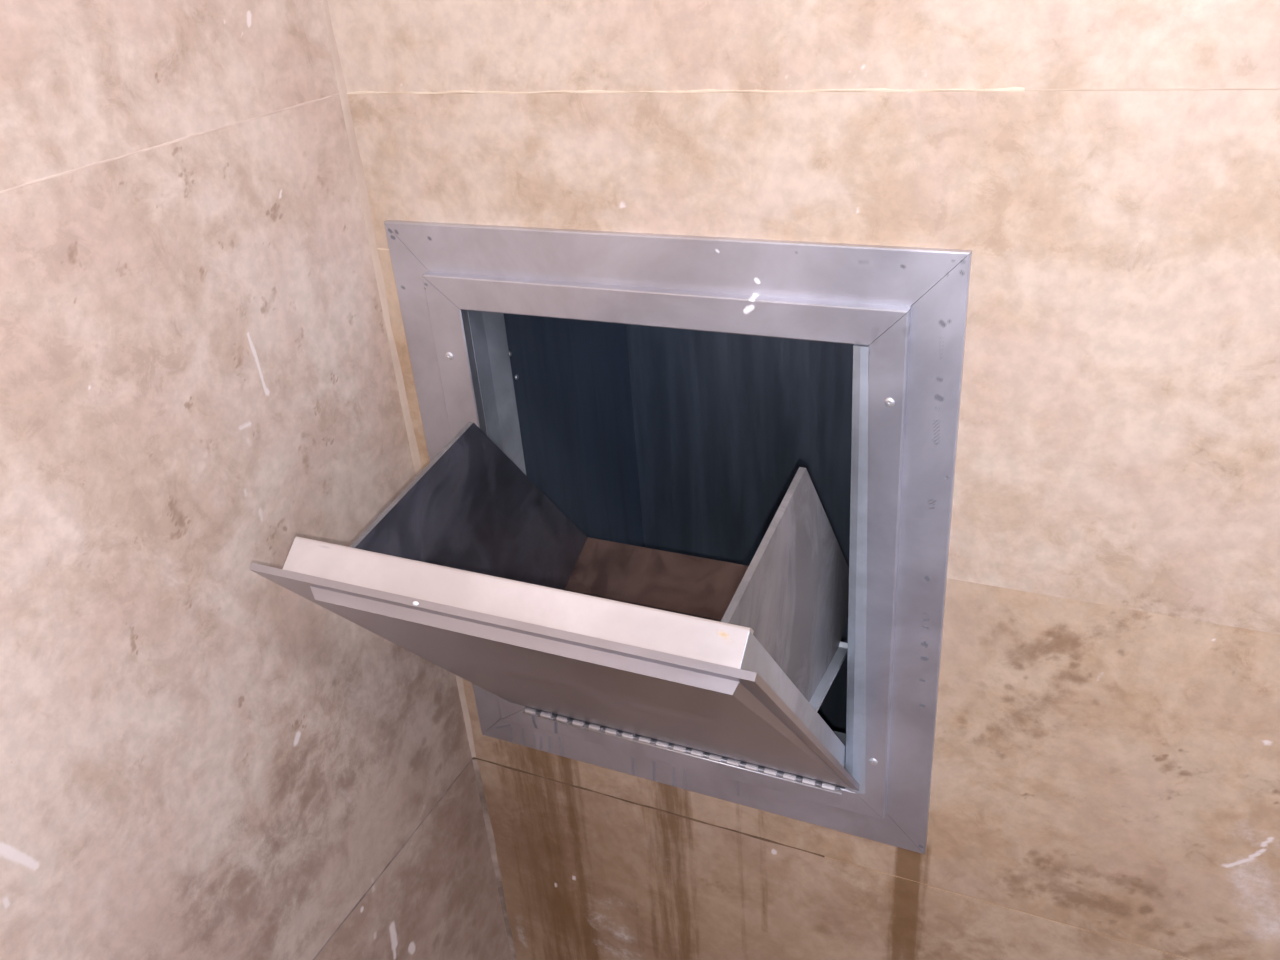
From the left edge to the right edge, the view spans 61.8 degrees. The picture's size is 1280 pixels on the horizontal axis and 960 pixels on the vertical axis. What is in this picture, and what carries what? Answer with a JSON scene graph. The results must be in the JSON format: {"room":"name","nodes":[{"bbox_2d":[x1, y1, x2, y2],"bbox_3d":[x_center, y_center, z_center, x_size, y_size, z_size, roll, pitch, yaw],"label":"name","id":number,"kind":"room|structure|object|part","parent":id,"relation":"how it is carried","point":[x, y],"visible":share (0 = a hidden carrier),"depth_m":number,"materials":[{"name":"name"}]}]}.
{"room":"trash chute room","nodes":[
{"label":"trash chute room","id":0,"kind":"room"},
{"bbox_2d":[0,0,511,959],"bbox_3d":[-0.609,0.234,0.458,0.151,2.500,1.592,9,31,23],"label":"wall","id":1,"kind":"structure","parent":0,"point":[202,758],"depth_m":0.81,"materials":[{"name":"tile"}]},
{"bbox_2d":[320,0,1279,959],"bbox_3d":[0.381,-0.025,0.776,1.354,2.500,0.044,9,31,23],"label":"wall","id":2,"kind":"structure","parent":0,"point":[1105,781],"depth_m":0.81,"materials":[{"name":"beige tile"}]},
{"bbox_2d":[249,220,971,853],"bbox_3d":[-0.019,0.117,0.899,0.500,0.593,0.371,9,31,23],"label":"hatch","id":3,"kind":"object","parent":2,"relation":"attached to","point":[709,677],"visible":1,"depth_m":0.86,"materials":[{"name":"metal"}]},
{"bbox_3d":[-0.180,0.035,1.073,0.049,0.593,0.007,9,31,23],"label":"frame rail","id":4,"kind":"part","parent":3,"relation":"part of","materials":[{"name":"metal"}]},
{"bbox_3d":[-0.154,0.043,1.054,0.035,0.507,0.010,9,31,23],"label":"frame rail","id":5,"kind":"part","parent":3,"relation":"part of","materials":[{"name":"metal"}]},
{"bbox_3d":[-0.036,0.176,0.888,0.381,0.355,0.285,9,31,23],"label":"hopper door","id":6,"kind":"part","parent":3,"relation":"part of","materials":[{"name":"metal"}]},
{"bbox_3d":[-0.037,0.181,0.888,0.371,0.338,0.276,9,31,23],"label":"panel","id":7,"kind":"part","parent":3,"relation":"part of","materials":[{"name":"metal"}]},
{"bbox_3d":[0.004,-0.140,0.864,0.422,0.029,0.010,9,31,23],"label":"frame rail","id":8,"kind":"part","parent":3,"relation":"part of","materials":[{"name":"metal"}]},
{"bbox_3d":[0.005,-0.171,0.856,0.500,0.052,0.007,9,31,23],"label":"frame rail","id":9,"kind":"part","parent":3,"relation":"part of","materials":[{"name":"metal"}]},
{"bbox_3d":[0.040,0.280,1.094,0.422,0.026,0.010,9,31,23],"label":"frame rail","id":10,"kind":"part","parent":3,"relation":"part of","materials":[{"name":"metal"}]},
{"bbox_3d":[0.046,0.301,1.115,0.500,0.053,0.007,9,31,23],"label":"frame rail","id":11,"kind":"part","parent":3,"relation":"part of","materials":[{"name":"metal"}]},
{"bbox_3d":[0.201,0.096,0.901,0.028,0.507,0.010,9,31,23],"label":"frame rail","id":12,"kind":"part","parent":3,"relation":"part of","materials":[{"name":"metal"}]},
{"bbox_3d":[0.231,0.097,0.897,0.049,0.593,0.007,9,31,23],"label":"frame rail","id":13,"kind":"part","parent":3,"relation":"part of","materials":[{"name":"metal"}]},
{"bbox_3d":[0.217,1.385,0.941,1.594,0.100,2.150,9,31,23],"label":"floor","id":14,"kind":"structure","parent":0,"visible":0},
{"bbox_2d":[503,313,853,733],"bbox_3d":[0.103,-0.162,1.067,0.421,2.498,0.310,9,31,23],"label":"shaft","id":15,"kind":"object","parent":14,"relation":"on","point":[681,441],"visible":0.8,"depth_m":1.30,"materials":[{"name":"metal"}]},
{"bbox_3d":[-0.088,-0.190,1.147,0.003,2.492,0.306,9,31,23],"label":"shaft panel","id":16,"kind":"part","parent":15,"relation":"part of","materials":[{"name":"grey metal"}]},
{"bbox_3d":[0.166,-0.233,1.187,0.421,2.492,0.003,9,31,23],"label":"shaft panel","id":17,"kind":"part","parent":15,"relation":"part of","materials":[{"name":"grey metal"}]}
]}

